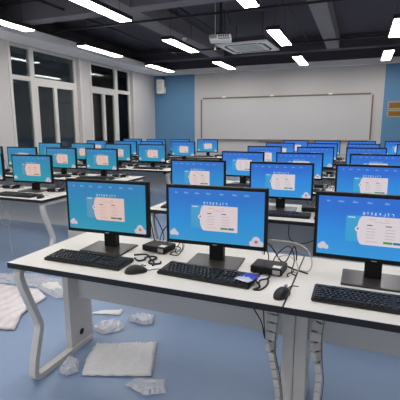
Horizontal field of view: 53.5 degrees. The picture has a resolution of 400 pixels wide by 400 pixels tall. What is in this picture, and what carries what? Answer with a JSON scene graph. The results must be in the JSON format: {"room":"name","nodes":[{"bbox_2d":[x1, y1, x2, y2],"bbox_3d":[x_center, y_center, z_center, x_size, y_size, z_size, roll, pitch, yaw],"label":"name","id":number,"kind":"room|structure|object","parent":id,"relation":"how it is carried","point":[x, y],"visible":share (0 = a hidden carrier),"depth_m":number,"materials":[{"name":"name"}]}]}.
{"room":"computer lab","nodes":[
{"label":"computer lab","id":0,"kind":"room"},
{"bbox_2d":[0,23,155,169],"bbox_3d":[-5.140,-1.091,4.111,0.280,3.600,19.300,4,11,21],"label":"wall","id":1,"kind":"structure","parent":0,"point":[144,91],"depth_m":9.56,"materials":[{"name":"paint"}]},
{"bbox_2d":[6,40,84,154],"bbox_3d":[-3.247,-2.049,8.547,0.220,2.230,2.130,4,11,21],"label":"window","id":2,"kind":"structure","parent":1,"relation":"in","point":[33,83],"depth_m":8.33,"materials":[{"name":"white"}]},
{"bbox_2d":[0,25,169,75],"bbox_3d":[-4.744,-2.366,3.715,0.580,0.150,19.300,4,11,21],"label":"trim","id":3,"kind":"structure","parent":1,"relation":"attached to","point":[37,39],"depth_m":8.27,"materials":[{"name":"white paint"}]},
{"bbox_2d":[36,0,178,55],"bbox_3d":[-2.027,-3.315,7.313,0.044,0.044,7.800,4,11,21],"label":"conduit","id":4,"kind":"object","parent":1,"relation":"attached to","point":[42,1],"visible":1,"depth_m":8.00,"materials":[{"name":"black"}]},
{"bbox_2d":[89,60,135,143],"bbox_3d":[-2.356,-2.458,10.760,0.220,2.230,2.070,4,11,21],"label":"window","id":5,"kind":"structure","parent":1,"relation":"in","point":[109,86],"depth_m":10.76,"materials":[{"name":"white"}]},
{"bbox_2d":[0,0,233,24],"bbox_3d":[0.203,-3.098,5.831,8.150,0.300,0.280,4,11,21],"label":"ceiling beam","id":6,"kind":"structure","parent":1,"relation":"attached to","point":[36,12],"depth_m":6.70,"materials":[{"name":"grey paint"}]},
{"bbox_2d":[177,7,217,32],"bbox_3d":[-0.354,-3.219,6.657,0.044,0.044,7.800,4,11,21],"label":"conduit","id":7,"kind":"object","parent":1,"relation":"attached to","point":[178,8],"visible":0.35,"depth_m":7.42,"materials":[{"name":"black"}]},
{"bbox_2d":[134,31,399,62],"bbox_3d":[1.938,-3.895,10.137,8.150,0.300,0.280,4,11,21],"label":"ceiling beam","id":8,"kind":"structure","parent":1,"relation":"attached to","point":[375,42],"depth_m":9.83,"materials":[{"name":"paint"}]},
{"bbox_2d":[0,176,399,399],"bbox_3d":[-1.264,1.007,2.938,8.650,0.120,19.700,4,11,21],"label":"floor","id":9,"kind":"structure","parent":0,"point":[198,359],"depth_m":2.53,"materials":[{"name":"blue plastic"}]},
{"bbox_2d":[0,284,45,329],"bbox_3d":[-1.714,0.853,3.323,0.764,0.032,0.877,0,10,2],"label":"plastic bag","id":10,"kind":"object","parent":9,"relation":"on","point":[12,306],"visible":0.77,"depth_m":3.27,"materials":[{"name":"plastic"}]},
{"bbox_2d":[0,172,60,187],"bbox_3d":[-2.970,-0.057,6.338,1.463,0.750,0.680,4,11,21],"label":"computer desk","id":11,"kind":"object","parent":9,"relation":"on","point":[9,180],"visible":0.02,"depth_m":6.36,"materials":[{"name":"laminate"}]},
{"bbox_2d":[7,147,37,166],"bbox_3d":[-2.802,-0.636,6.275,0.545,0.410,0.205,3,11,15],"label":"monitor","id":12,"kind":"object","parent":11,"relation":"on","point":[10,150],"visible":0.37,"depth_m":6.25,"materials":[{"name":"black"}]},
{"bbox_2d":[0,273,62,297],"bbox_3d":[-1.633,0.766,3.789,1.301,0.033,0.332,5,12,27],"label":"plastic film","id":13,"kind":"object","parent":9,"relation":"on","point":[36,280],"visible":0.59,"depth_m":3.76,"materials":[{"name":"plastic"}]},
{"bbox_2d":[42,281,61,289],"bbox_3d":[-1.352,0.791,3.614,0.165,0.048,0.228,-6,12,-28],"label":"sheet","id":14,"kind":"object","parent":13,"relation":"on","point":[50,285],"visible":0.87,"depth_m":3.60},
{"bbox_2d":[0,185,84,245],"bbox_3d":[-2.112,0.269,4.554,1.463,0.750,0.680,4,11,21],"label":"computer desk","id":15,"kind":"object","parent":9,"relation":"on","point":[51,209],"visible":0.52,"depth_m":4.48,"materials":[{"name":"laminate"}]},
{"bbox_2d":[0,154,5,187],"bbox_3d":[-2.538,-0.351,4.723,0.545,0.410,0.205,4,11,21],"label":"monitor","id":16,"kind":"object","parent":15,"relation":"on","point":[2,165],"visible":0.86,"depth_m":4.62,"materials":[{"name":"black"}]},
{"bbox_2d":[0,191,38,197],"bbox_3d":[-1.919,-0.062,4.198,0.472,0.029,0.174,4,11,20],"label":"keyboard","id":17,"kind":"object","parent":15,"relation":"on","point":[5,193],"visible":0.99,"depth_m":4.14,"materials":[{"name":"black plastic"}]},
{"bbox_2d":[11,154,53,192],"bbox_3d":[-1.885,-0.305,4.468,0.545,0.410,0.205,3,11,18],"label":"monitor","id":18,"kind":"object","parent":15,"relation":"on","point":[27,168],"visible":0.99,"depth_m":4.45,"materials":[{"name":"black"}]},
{"bbox_2d":[58,355,79,374],"bbox_3d":[-0.789,1.008,2.428,0.130,0.040,0.167,1,11,7],"label":"plastic film","id":19,"kind":"object","parent":9,"relation":"on","point":[70,365],"visible":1,"depth_m":2.40,"materials":[{"name":"plastic"}]},
{"bbox_2d":[53,163,107,174],"bbox_3d":[-2.431,-0.304,7.674,1.463,0.750,0.680,4,11,21],"label":"computer desk","id":20,"kind":"object","parent":9,"relation":"on","point":[79,169],"visible":0.02,"depth_m":7.70,"materials":[{"name":"laminate"}]},
{"bbox_2d":[39,143,61,154],"bbox_3d":[-2.970,-0.931,7.885,0.545,0.410,0.205,4,11,20],"label":"monitor","id":21,"kind":"object","parent":20,"relation":"on","point":[42,146],"visible":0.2,"depth_m":7.89,"materials":[{"name":"black"}]},
{"bbox_2d":[71,143,94,164],"bbox_3d":[-2.231,-0.880,7.597,0.545,0.410,0.205,4,11,22],"label":"monitor","id":22,"kind":"object","parent":20,"relation":"on","point":[80,147],"visible":0.53,"depth_m":7.59,"materials":[{"name":"black"}]},
{"bbox_2d":[53,173,144,235],"bbox_3d":[-1.608,0.037,5.806,1.463,0.750,0.680,4,11,21],"label":"computer desk","id":23,"kind":"object","parent":9,"relation":"on","point":[60,181],"visible":0.2,"depth_m":5.70,"materials":[{"name":"laminate"}]},
{"bbox_2d":[46,147,77,174],"bbox_3d":[-2.088,-0.586,5.997,0.545,0.410,0.205,4,11,20],"label":"monitor","id":24,"kind":"object","parent":23,"relation":"on","point":[64,159],"visible":0.82,"depth_m":5.97,"materials":[{"name":"black"}]},
{"bbox_2d":[85,148,118,176],"bbox_3d":[-1.419,-0.540,5.736,0.545,0.410,0.205,4,11,22],"label":"monitor","id":25,"kind":"object","parent":23,"relation":"on","point":[103,159],"visible":0.91,"depth_m":5.72,"materials":[{"name":"black"}]},
{"bbox_2d":[92,309,123,314],"bbox_3d":[-0.748,0.893,3.163,0.267,0.011,0.090,0,10,-1],"label":"sheet","id":26,"kind":"object","parent":9,"relation":"on","point":[111,312],"visible":0.99,"depth_m":3.15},
{"bbox_2d":[93,319,123,333],"bbox_3d":[-0.667,0.922,2.925,0.240,0.032,0.219,4,11,21],"label":"plastic film","id":27,"kind":"object","parent":9,"relation":"on","point":[105,326],"visible":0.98,"depth_m":2.89,"materials":[{"name":"plastic"}]},
{"bbox_2d":[79,158,145,165],"bbox_3d":[-1.903,-0.547,8.985,1.463,0.750,0.680,4,11,21],"label":"computer desk","id":28,"kind":"object","parent":9,"relation":"on","point":[81,161],"visible":0.09,"depth_m":8.85,"materials":[{"name":"laminate"}]},
{"bbox_2d":[87,140,106,147],"bbox_3d":[-2.380,-1.171,9.178,0.545,0.410,0.205,4,11,21],"label":"monitor","id":29,"kind":"object","parent":28,"relation":"on","point":[98,143],"visible":0.38,"depth_m":9.12,"materials":[{"name":"black"}]},
{"bbox_2d":[116,141,137,154],"bbox_3d":[-1.647,-1.120,8.893,0.545,0.410,0.205,4,11,21],"label":"monitor","id":30,"kind":"object","parent":28,"relation":"on","point":[133,143],"visible":0.25,"depth_m":8.81,"materials":[{"name":"black"}]},
{"bbox_2d":[82,341,156,375],"bbox_3d":[-0.506,1.003,2.526,0.443,0.023,0.378,-1,10,-3],"label":"bubble wrap","id":31,"kind":"object","parent":9,"relation":"on","point":[136,358],"visible":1,"depth_m":2.50,"materials":[{"name":"plastic"}]},
{"bbox_2d":[108,165,170,188],"bbox_3d":[-1.069,-0.210,7.143,1.463,0.750,0.680,4,11,21],"label":"computer desk","id":32,"kind":"object","parent":9,"relation":"on","point":[158,178],"visible":0.3,"depth_m":7.13,"materials":[{"name":"laminate"}]},
{"bbox_2d":[105,144,131,165],"bbox_3d":[-1.510,-0.830,7.316,0.545,0.410,0.205,4,11,19],"label":"monitor","id":33,"kind":"object","parent":32,"relation":"on","point":[124,150],"visible":0.58,"depth_m":7.26,"materials":[{"name":"black"}]},
{"bbox_2d":[138,144,165,166],"bbox_3d":[-0.854,-0.785,7.060,0.545,0.410,0.205,4,11,19],"label":"monitor","id":34,"kind":"object","parent":32,"relation":"on","point":[152,153],"visible":0.88,"depth_m":7.04,"materials":[{"name":"black"}]},
{"bbox_2d":[127,312,155,324],"bbox_3d":[-0.447,0.895,3.024,0.207,0.044,0.146,1,10,7],"label":"sheet","id":35,"kind":"object","parent":9,"relation":"on","point":[142,318],"visible":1,"depth_m":3.00,"materials":[{"name":"plastic"}]},
{"bbox_2d":[126,377,166,394],"bbox_3d":[-0.304,1.049,2.252,0.250,0.026,0.144,1,11,8],"label":"plastic film","id":36,"kind":"object","parent":9,"relation":"on","point":[145,386],"visible":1,"depth_m":2.24,"materials":[{"name":"plastic"}]},
{"bbox_2d":[136,160,170,192],"bbox_3d":[-0.541,-0.453,8.454,1.463,0.750,0.680,4,11,21],"label":"computer desk","id":37,"kind":"object","parent":9,"relation":"on","point":[167,162],"visible":0.04,"depth_m":8.58,"materials":[{"name":"laminate"}]},
{"bbox_2d":[171,141,194,158],"bbox_3d":[-0.353,-1.030,8.388,0.545,0.410,0.205,4,11,22],"label":"monitor","id":38,"kind":"object","parent":37,"relation":"on","point":[183,149],"visible":0.83,"depth_m":8.37,"materials":[{"name":"black"}]},
{"bbox_2d":[7,232,303,399],"bbox_3d":[-0.224,0.692,2.231,1.463,0.750,0.680,4,11,21],"label":"computer desk","id":39,"kind":"object","parent":9,"relation":"on","point":[150,290],"visible":0.62,"depth_m":2.20,"materials":[{"name":"laminate"}]},
{"bbox_2d":[44,249,133,270],"bbox_3d":[-0.595,0.312,2.143,0.472,0.029,0.174,4,11,21],"label":"keyboard","id":40,"kind":"object","parent":39,"relation":"on","point":[104,261],"visible":1,"depth_m":2.10,"materials":[{"name":"black plastic"}]},
{"bbox_2d":[65,178,150,255],"bbox_3d":[-0.540,0.087,2.317,0.545,0.410,0.205,4,11,19],"label":"monitor","id":41,"kind":"object","parent":39,"relation":"on","point":[111,208],"visible":0.98,"depth_m":2.29,"materials":[{"name":"black"}]},
{"bbox_2d":[124,264,154,274],"bbox_3d":[-0.282,0.337,1.973,0.190,0.040,0.057,-3,11,-16],"label":"computer mouse","id":42,"kind":"object","parent":39,"relation":"on","point":[133,269],"visible":0.91,"depth_m":1.94,"materials":[{"name":"black plastic"}]},
{"bbox_2d":[134,253,161,265],"bbox_3d":[-0.281,0.316,2.150,0.207,0.022,0.109,9,14,40],"label":"coiled cable","id":43,"kind":"object","parent":39,"relation":"on","point":[147,255],"visible":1,"depth_m":2.13,"materials":[{"name":"black plastic"}]},
{"bbox_2d":[142,214,184,253],"bbox_3d":[-0.217,0.199,2.322,0.251,0.186,0.176,6,12,29],"label":"computer","id":44,"kind":"object","parent":39,"relation":"on","point":[157,246],"visible":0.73,"depth_m":2.29,"materials":[{"name":"black"}]},
{"bbox_2d":[157,261,257,288],"bbox_3d":[0.038,0.351,1.922,0.472,0.029,0.174,5,11,24],"label":"keyboard","id":45,"kind":"object","parent":39,"relation":"on","point":[208,274],"visible":0.9,"depth_m":1.89,"materials":[{"name":"black plastic"}]},
{"bbox_2d":[234,273,259,282],"bbox_3d":[0.217,0.349,1.810,0.075,0.016,0.100,8,13,39],"label":"packet","id":46,"kind":"object","parent":45,"relation":"on","point":[246,277],"visible":1,"depth_m":1.79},
{"bbox_2d":[166,184,268,270],"bbox_3d":[0.080,0.131,2.071,0.545,0.410,0.205,3,11,19],"label":"monitor","id":47,"kind":"object","parent":39,"relation":"on","point":[218,218],"visible":0.98,"depth_m":2.05,"materials":[{"name":"black"}]},
{"bbox_2d":[253,273,269,290],"bbox_3d":[0.279,0.372,1.835,0.083,0.020,0.208,4,11,21],"label":"coiled cable","id":48,"kind":"object","parent":39,"relation":"on","point":[267,278],"visible":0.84,"depth_m":1.80,"materials":[{"name":"black plastic"}]},
{"bbox_2d":[265,311,282,399],"bbox_3d":[0.368,0.752,1.937,0.104,0.704,0.079,4,11,21],"label":"cable sleeve","id":49,"kind":"object","parent":39,"relation":"attached to","point":[272,324],"visible":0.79,"depth_m":1.92,"materials":[{"name":"grey plastic"}]},
{"bbox_2d":[250,246,298,276],"bbox_3d":[0.364,0.261,1.980,0.251,0.186,0.176,5,12,25],"label":"computer","id":50,"kind":"object","parent":39,"relation":"on","point":[263,266],"visible":0.91,"depth_m":1.95,"materials":[{"name":"black"}]},
{"bbox_2d":[273,284,298,300],"bbox_3d":[0.371,0.383,1.716,0.057,0.040,0.190,8,13,36],"label":"computer mouse","id":51,"kind":"object","parent":39,"relation":"on","point":[281,293],"visible":1,"depth_m":1.66,"materials":[{"name":"black plastic"}]},
{"bbox_2d":[167,156,231,180],"bbox_3d":[0.008,-0.705,9.817,1.463,0.750,0.680,4,11,21],"label":"computer desk","id":52,"kind":"object","parent":9,"relation":"on","point":[229,178],"visible":0.18,"depth_m":9.64,"materials":[{"name":"laminate"}]},
{"bbox_2d":[197,139,217,155],"bbox_3d":[0.184,-1.283,9.754,0.545,0.410,0.205,4,11,22],"label":"monitor","id":53,"kind":"object","parent":52,"relation":"on","point":[209,146],"visible":0.96,"depth_m":9.73,"materials":[{"name":"black"}]},
{"bbox_2d":[151,202,320,257],"bbox_3d":[0.329,0.438,3.602,1.463,0.750,0.680,4,11,21],"label":"computer desk","id":54,"kind":"object","parent":9,"relation":"on","point":[300,230],"visible":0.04,"depth_m":3.51,"materials":[{"name":"laminate"}]},
{"bbox_2d":[171,159,225,185],"bbox_3d":[-0.020,-0.171,3.713,0.545,0.410,0.205,4,11,21],"label":"monitor","id":55,"kind":"object","parent":54,"relation":"on","point":[183,171],"visible":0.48,"depth_m":3.68,"materials":[{"name":"black"}]},
{"bbox_2d":[249,161,314,211],"bbox_3d":[0.696,-0.120,3.428,0.545,0.410,0.205,4,11,19],"label":"monitor","id":56,"kind":"object","parent":54,"relation":"on","point":[284,180],"visible":0.83,"depth_m":3.40,"materials":[{"name":"black"}]},
{"bbox_2d":[268,210,310,218],"bbox_3d":[0.660,0.108,3.238,0.472,0.029,0.174,3,11,19],"label":"keyboard","id":57,"kind":"object","parent":54,"relation":"on","point":[273,213],"visible":0.8,"depth_m":3.17,"materials":[{"name":"black plastic"}]},
{"bbox_2d":[226,181,333,205],"bbox_3d":[0.833,0.206,4.855,1.463,0.750,0.680,4,11,21],"label":"computer desk","id":58,"kind":"object","parent":9,"relation":"on","point":[296,202],"visible":0.07,"depth_m":4.81,"materials":[{"name":"laminate"}]},
{"bbox_2d":[222,151,264,184],"bbox_3d":[0.531,-0.400,4.949,0.545,0.410,0.205,4,11,23],"label":"monitor","id":59,"kind":"object","parent":58,"relation":"on","point":[237,162],"visible":0.76,"depth_m":4.95,"materials":[{"name":"black"}]},
{"bbox_2d":[276,152,323,180],"bbox_3d":[1.171,-0.355,4.698,0.545,0.410,0.205,4,11,21],"label":"monitor","id":60,"kind":"object","parent":58,"relation":"on","point":[296,157],"visible":0.38,"depth_m":4.63,"materials":[{"name":"black"}]},
{"bbox_2d":[238,172,334,185],"bbox_3d":[1.371,-0.041,6.191,1.463,0.750,0.680,4,11,21],"label":"computer desk","id":61,"kind":"object","parent":9,"relation":"on","point":[327,180],"visible":0.12,"depth_m":6.06,"materials":[{"name":"laminate"}]},
{"bbox_2d":[247,146,281,161],"bbox_3d":[1.020,-0.650,6.302,0.545,0.410,0.205,4,11,20],"label":"monitor","id":62,"kind":"object","parent":61,"relation":"on","point":[270,151],"visible":0.34,"depth_m":6.25,"materials":[{"name":"black"}]},
{"bbox_2d":[297,146,334,173],"bbox_3d":[1.743,-0.601,6.024,0.545,0.410,0.205,4,11,21],"label":"monitor","id":63,"kind":"object","parent":61,"relation":"on","point":[328,162],"visible":0.41,"depth_m":5.95,"materials":[{"name":"black"}]},
{"bbox_2d":[323,167,335,171],"bbox_3d":[1.899,-0.283,7.502,1.463,0.750,0.680,4,11,21],"label":"computer desk","id":64,"kind":"object","parent":9,"relation":"on","point":[334,168],"visible":0.04,"depth_m":7.17,"materials":[{"name":"laminate"}]},
{"bbox_2d":[266,142,294,151],"bbox_3d":[1.534,-0.894,7.620,0.545,0.410,0.205,4,11,21],"label":"monitor","id":65,"kind":"object","parent":64,"relation":"on","point":[286,147],"visible":0.18,"depth_m":7.55,"materials":[{"name":"black"}]},
{"bbox_2d":[307,143,337,160],"bbox_3d":[2.252,-0.844,7.340,0.545,0.410,0.205,4,11,21],"label":"monitor","id":66,"kind":"object","parent":64,"relation":"on","point":[335,145],"visible":0.23,"depth_m":7.26,"materials":[{"name":"black"}]},
{"bbox_2d":[283,256,399,399],"bbox_3d":[1.138,0.786,1.700,1.463,0.750,0.680,4,11,21],"label":"computer desk","id":67,"kind":"object","parent":9,"relation":"on","point":[369,330],"visible":0.74,"depth_m":1.93,"materials":[{"name":"laminate"}]},
{"bbox_2d":[310,319,325,399],"bbox_3d":[0.551,0.770,1.867,0.072,0.714,0.078,4,11,21],"label":"cable sleeve","id":68,"kind":"object","parent":67,"relation":"attached to","point":[316,346],"visible":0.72,"depth_m":1.84,"materials":[{"name":"grey plastic"}]},
{"bbox_2d":[311,284,399,314],"bbox_3d":[0.708,0.405,1.624,0.472,0.029,0.174,4,11,22],"label":"keyboard","id":69,"kind":"object","parent":67,"relation":"on","point":[335,295],"visible":1,"depth_m":1.61,"materials":[{"name":"black plastic"}]},
{"bbox_2d":[313,191,399,292],"bbox_3d":[0.802,0.177,1.812,0.545,0.410,0.205,4,11,22],"label":"monitor","id":70,"kind":"object","parent":67,"relation":"on","point":[363,227],"visible":1,"depth_m":1.82,"materials":[{"name":"black"}]},
{"bbox_3d":[2.448,-0.536,8.865,1.463,0.750,0.680,4,11,21],"label":"computer desk","id":71,"kind":"object","parent":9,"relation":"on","visible":0},
{"bbox_2d":[284,140,307,151],"bbox_3d":[2.156,-1.141,8.954,0.545,0.410,0.205,4,11,20],"label":"monitor","id":72,"kind":"object","parent":71,"relation":"on","point":[300,143],"visible":0.3,"depth_m":8.90,"materials":[{"name":"black"}]},
{"bbox_3d":[2.195,0.301,4.323,1.463,0.750,0.680,4,11,21],"label":"computer desk","id":73,"kind":"object","parent":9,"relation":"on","visible":0},
{"bbox_2d":[349,154,399,165],"bbox_3d":[1.940,-0.303,4.400,0.545,0.410,0.205,4,11,22],"label":"monitor","id":74,"kind":"object","parent":73,"relation":"on","point":[366,159],"visible":0.29,"depth_m":4.36,"materials":[{"name":"black"}]},
{"bbox_3d":[1.691,0.532,3.071,1.463,0.750,0.680,4,11,21],"label":"computer desk","id":75,"kind":"object","parent":9,"relation":"on","visible":0},
{"bbox_2d":[334,164,399,194],"bbox_3d":[1.365,-0.076,3.178,0.545,0.410,0.205,4,11,21],"label":"monitor","id":76,"kind":"object","parent":75,"relation":"on","point":[355,178],"visible":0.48,"depth_m":3.16,"materials":[{"name":"black"}]},
{"bbox_3d":[3.810,-0.441,8.334,1.463,0.750,0.680,4,11,21],"label":"computer desk","id":77,"kind":"object","parent":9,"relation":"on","visible":0},
{"bbox_2d":[384,141,399,153],"bbox_3d":[4.104,-1.007,8.197,0.545,0.410,0.205,4,11,21],"label":"monitor","id":78,"kind":"object","parent":77,"relation":"on","point":[391,146],"visible":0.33,"depth_m":8.22,"materials":[{"name":"black"}]},
{"bbox_3d":[2.733,0.053,5.660,1.463,0.750,0.680,4,11,21],"label":"computer desk","id":79,"kind":"object","parent":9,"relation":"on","visible":0},
{"bbox_2d":[345,147,386,163],"bbox_3d":[2.404,-0.555,5.764,0.545,0.410,0.205,4,11,21],"label":"monitor","id":80,"kind":"object","parent":79,"relation":"on","point":[349,150],"visible":0.24,"depth_m":5.75,"materials":[{"name":"black"}]},
{"bbox_3d":[3.261,-0.189,6.971,1.463,0.750,0.680,4,11,21],"label":"computer desk","id":81,"kind":"object","parent":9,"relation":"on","visible":0},
{"bbox_2d":[347,143,379,147],"bbox_3d":[2.907,-0.799,7.085,0.545,0.410,0.205,4,11,21],"label":"monitor","id":82,"kind":"object","parent":81,"relation":"on","point":[348,144],"visible":0.17,"depth_m":7.04,"materials":[{"name":"black"}]},
{"bbox_2d":[0,0,399,51],"bbox_3d":[-1.273,-2.652,2.264,8.650,0.120,19.700,4,11,21],"label":"ceiling","id":83,"kind":"structure","parent":0,"point":[352,16],"depth_m":8.25,"materials":[{"name":"paint"}]},
{"bbox_2d":[0,3,35,31],"bbox_3d":[-3.038,-2.951,5.862,0.224,0.586,1.350,4,11,21],"label":"ceiling light","id":84,"kind":"object","parent":83,"relation":"hanging from","point":[8,22],"visible":1,"depth_m":6.20,"materials":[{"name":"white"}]},
{"bbox_2d":[0,20,33,31],"bbox_3d":[-3.037,-2.668,5.915,0.188,0.012,1.320,4,11,21],"label":"diffuser","id":85,"kind":"object","parent":84,"relation":"attached to","point":[9,23],"depth_m":6.22,"materials":[{"name":"white"}]},
{"bbox_2d":[76,23,123,56],"bbox_3d":[-2.066,-3.397,8.276,0.224,0.586,1.350,4,11,21],"label":"ceiling light","id":86,"kind":"object","parent":83,"relation":"hanging from","point":[89,46],"visible":0.98,"depth_m":8.18,"materials":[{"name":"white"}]},
{"bbox_2d":[78,45,122,56],"bbox_3d":[-2.065,-3.115,8.328,0.188,0.012,1.320,4,11,21],"label":"diffuser","id":87,"kind":"object","parent":86,"relation":"attached to","point":[95,48],"depth_m":8.27,"materials":[{"name":"white"}]},
{"bbox_2d":[70,0,132,21],"bbox_3d":[-1.354,-2.849,5.290,0.224,0.586,1.350,4,11,21],"label":"ceiling light","id":88,"kind":"object","parent":83,"relation":"hanging from","point":[98,6],"visible":1,"depth_m":5.40,"materials":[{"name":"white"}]},
{"bbox_2d":[100,0,129,8],"bbox_3d":[-1.885,-2.894,4.747,0.400,0.300,3.310,4,11,21],"label":"ceiling beam","id":89,"kind":"structure","parent":83,"relation":"attached to","point":[114,3],"depth_m":6.06,"materials":[{"name":"grey paint"}]},
{"bbox_2d":[145,47,174,71],"bbox_3d":[-1.071,-3.854,10.744,0.224,0.586,1.350,4,11,21],"label":"ceiling light","id":90,"kind":"object","parent":83,"relation":"hanging from","point":[153,65],"visible":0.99,"depth_m":10.59,"materials":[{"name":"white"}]},
{"bbox_2d":[146,65,173,71],"bbox_3d":[-1.071,-3.571,10.796,0.188,0.012,1.320,4,11,21],"label":"diffuser","id":91,"kind":"object","parent":90,"relation":"attached to","point":[160,67],"depth_m":10.71,"materials":[{"name":"white"}]},
{"bbox_2d":[128,9,223,56],"bbox_3d":[-0.357,-3.596,8.541,0.400,0.300,4.430,4,11,21],"label":"ceiling beam","id":92,"kind":"structure","parent":83,"relation":"attached to","point":[180,29],"depth_m":7.94,"materials":[{"name":"grey paint"}]},
{"bbox_2d":[51,0,342,32],"bbox_3d":[0.665,-2.981,6.236,7.530,0.040,0.040,4,11,21],"label":"conduit","id":93,"kind":"object","parent":92,"relation":"attached to","point":[317,1],"visible":1,"depth_m":6.49,"materials":[{"name":"black"}]},
{"bbox_2d":[130,35,387,55],"bbox_3d":[1.714,-3.473,8.840,7.530,0.036,0.036,4,11,21],"label":"conduit","id":94,"kind":"object","parent":92,"relation":"attached to","point":[375,35],"visible":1,"depth_m":8.60,"materials":[{"name":"black"}]},
{"bbox_2d":[161,16,199,52],"bbox_3d":[-0.359,-3.306,7.759,0.224,0.586,1.350,4,11,21],"label":"ceiling light","id":95,"kind":"object","parent":83,"relation":"hanging from","point":[172,40],"visible":0.97,"depth_m":7.62,"materials":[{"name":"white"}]},
{"bbox_2d":[162,39,197,52],"bbox_3d":[-0.359,-3.024,7.811,0.188,0.012,1.320,4,11,21],"label":"diffuser","id":96,"kind":"object","parent":95,"relation":"attached to","point":[178,43],"depth_m":7.70,"materials":[{"name":"white"}]},
{"bbox_2d":[209,2,231,43],"bbox_3d":[0.376,-2.994,6.642,0.336,0.830,1.136,1,10,7],"label":"projector","id":97,"kind":"object","parent":83,"relation":"hanging from","point":[220,37],"visible":1,"depth_m":6.20,"materials":[{"name":"grey"}]},
{"bbox_2d":[212,57,235,68],"bbox_3d":[0.635,-3.763,10.227,0.224,0.586,1.350,4,11,21],"label":"ceiling light","id":98,"kind":"object","parent":83,"relation":"hanging from","point":[220,62],"visible":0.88,"depth_m":10.05,"materials":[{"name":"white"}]},
{"bbox_2d":[213,62,234,68],"bbox_3d":[0.636,-3.481,10.279,0.188,0.012,1.320,4,11,21],"label":"diffuser","id":99,"kind":"object","parent":98,"relation":"attached to","point":[226,65],"depth_m":10.22,"materials":[{"name":"white"}]},
{"bbox_2d":[216,11,278,53],"bbox_3d":[0.979,-3.327,7.960,1.018,0.564,1.018,5,11,24],"label":"air conditioner","id":100,"kind":"object","parent":83,"relation":"hanging from","point":[259,43],"visible":1,"depth_m":7.74,"materials":[{"name":"paint"}]},
{"bbox_2d":[231,45,264,51],"bbox_3d":[0.980,-3.057,8.009,0.551,0.016,0.551,5,11,24],"label":"grille","id":101,"kind":"object","parent":100,"relation":"attached to","point":[243,48],"depth_m":7.97,"materials":[{"name":"white"}]},
{"bbox_2d":[237,0,259,7],"bbox_3d":[0.441,-2.725,4.590,0.224,0.586,1.350,4,11,21],"label":"ceiling light","id":102,"kind":"object","parent":83,"relation":"hanging from","point":[244,3],"visible":1,"depth_m":5.09,"materials":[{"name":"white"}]},
{"bbox_2d":[266,0,291,45],"bbox_3d":[1.435,-3.182,7.059,0.224,0.586,1.350,4,11,21],"label":"ceiling light","id":103,"kind":"object","parent":83,"relation":"hanging from","point":[276,32],"visible":1,"depth_m":6.88,"materials":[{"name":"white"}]},
{"bbox_2d":[267,29,290,45],"bbox_3d":[1.436,-2.900,7.111,0.188,0.012,1.320,4,11,21],"label":"diffuser","id":104,"kind":"object","parent":103,"relation":"attached to","point":[279,35],"depth_m":6.97,"materials":[{"name":"white"}]},
{"bbox_2d":[292,35,308,64],"bbox_3d":[2.429,-3.639,9.527,0.224,0.586,1.350,4,11,21],"label":"ceiling light","id":105,"kind":"object","parent":83,"relation":"hanging from","point":[300,59],"visible":0.91,"depth_m":9.34,"materials":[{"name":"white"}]},
{"bbox_2d":[293,56,307,64],"bbox_3d":[2.430,-3.356,9.579,0.188,0.012,1.320,4,11,21],"label":"diffuser","id":106,"kind":"object","parent":105,"relation":"attached to","point":[301,60],"depth_m":9.48,"materials":[{"name":"white"}]},
{"bbox_2d":[306,0,339,48],"bbox_3d":[2.377,-3.406,7.475,0.280,0.300,4.430,4,11,21],"label":"ceiling beam","id":107,"kind":"structure","parent":83,"relation":"attached to","point":[324,15],"depth_m":7.20,"materials":[{"name":"grey paint"}]},
{"bbox_2d":[380,41,395,60],"bbox_3d":[4.196,-3.516,8.838,0.224,0.586,1.350,4,11,21],"label":"ceiling light","id":108,"kind":"object","parent":83,"relation":"hanging from","point":[387,53],"visible":0.91,"depth_m":8.60,"materials":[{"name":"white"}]},
{"bbox_2d":[381,50,393,60],"bbox_3d":[4.197,-3.234,8.890,0.188,0.012,1.320,4,11,21],"label":"diffuser","id":109,"kind":"object","parent":108,"relation":"attached to","point":[386,54],"depth_m":8.81,"materials":[{"name":"white"}]},
{"bbox_2d":[388,7,399,37],"bbox_3d":[3.201,-3.060,6.370,0.224,0.586,1.350,4,11,21],"label":"ceiling light","id":110,"kind":"object","parent":83,"relation":"hanging from","point":[394,31],"visible":1,"depth_m":6.37,"materials":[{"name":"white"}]},
{"bbox_2d":[389,18,399,37],"bbox_3d":[3.202,-2.777,6.422,0.188,0.012,1.320,4,11,21],"label":"diffuser","id":111,"kind":"object","parent":110,"relation":"attached to","point":[394,31],"depth_m":6.42,"materials":[{"name":"white"}]},
{"bbox_2d":[154,46,399,158],"bbox_3d":[2.322,-2.472,11.514,8.650,3.600,0.200,4,11,21],"label":"wall","id":112,"kind":"structure","parent":0,"point":[177,111],"depth_m":11.35,"materials":[{"name":"paint"}]},
{"bbox_2d":[156,78,165,93],"bbox_3d":[-1.206,-3.593,12.462,0.275,0.500,0.277,4,11,19],"label":"wall speaker","id":113,"kind":"object","parent":112,"relation":"attached to","point":[161,83],"visible":1,"depth_m":12.36,"materials":[{"name":"white"}]},
{"bbox_2d":[170,56,399,74],"bbox_3d":[2.585,-3.730,11.028,7.570,0.150,0.070,4,11,21],"label":"trim","id":114,"kind":"structure","parent":112,"relation":"attached to","point":[366,61],"depth_m":11.04,"materials":[{"name":"white paint"}]},
{"bbox_2d":[200,92,373,141],"bbox_3d":[2.292,-2.345,11.390,4.900,1.325,0.093,4,11,21],"label":"whiteboard","id":115,"kind":"object","parent":112,"relation":"attached to","point":[345,117],"visible":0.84,"depth_m":11.30,"materials":[{"name":"white metal"}]},
{"bbox_2d":[387,101,399,108],"bbox_3d":[5.417,-2.432,10.149,1.120,0.200,0.030,4,11,21],"label":"wall plaque","id":116,"kind":"object","parent":112,"relation":"attached to","point":[391,104],"visible":1,"depth_m":10.29,"materials":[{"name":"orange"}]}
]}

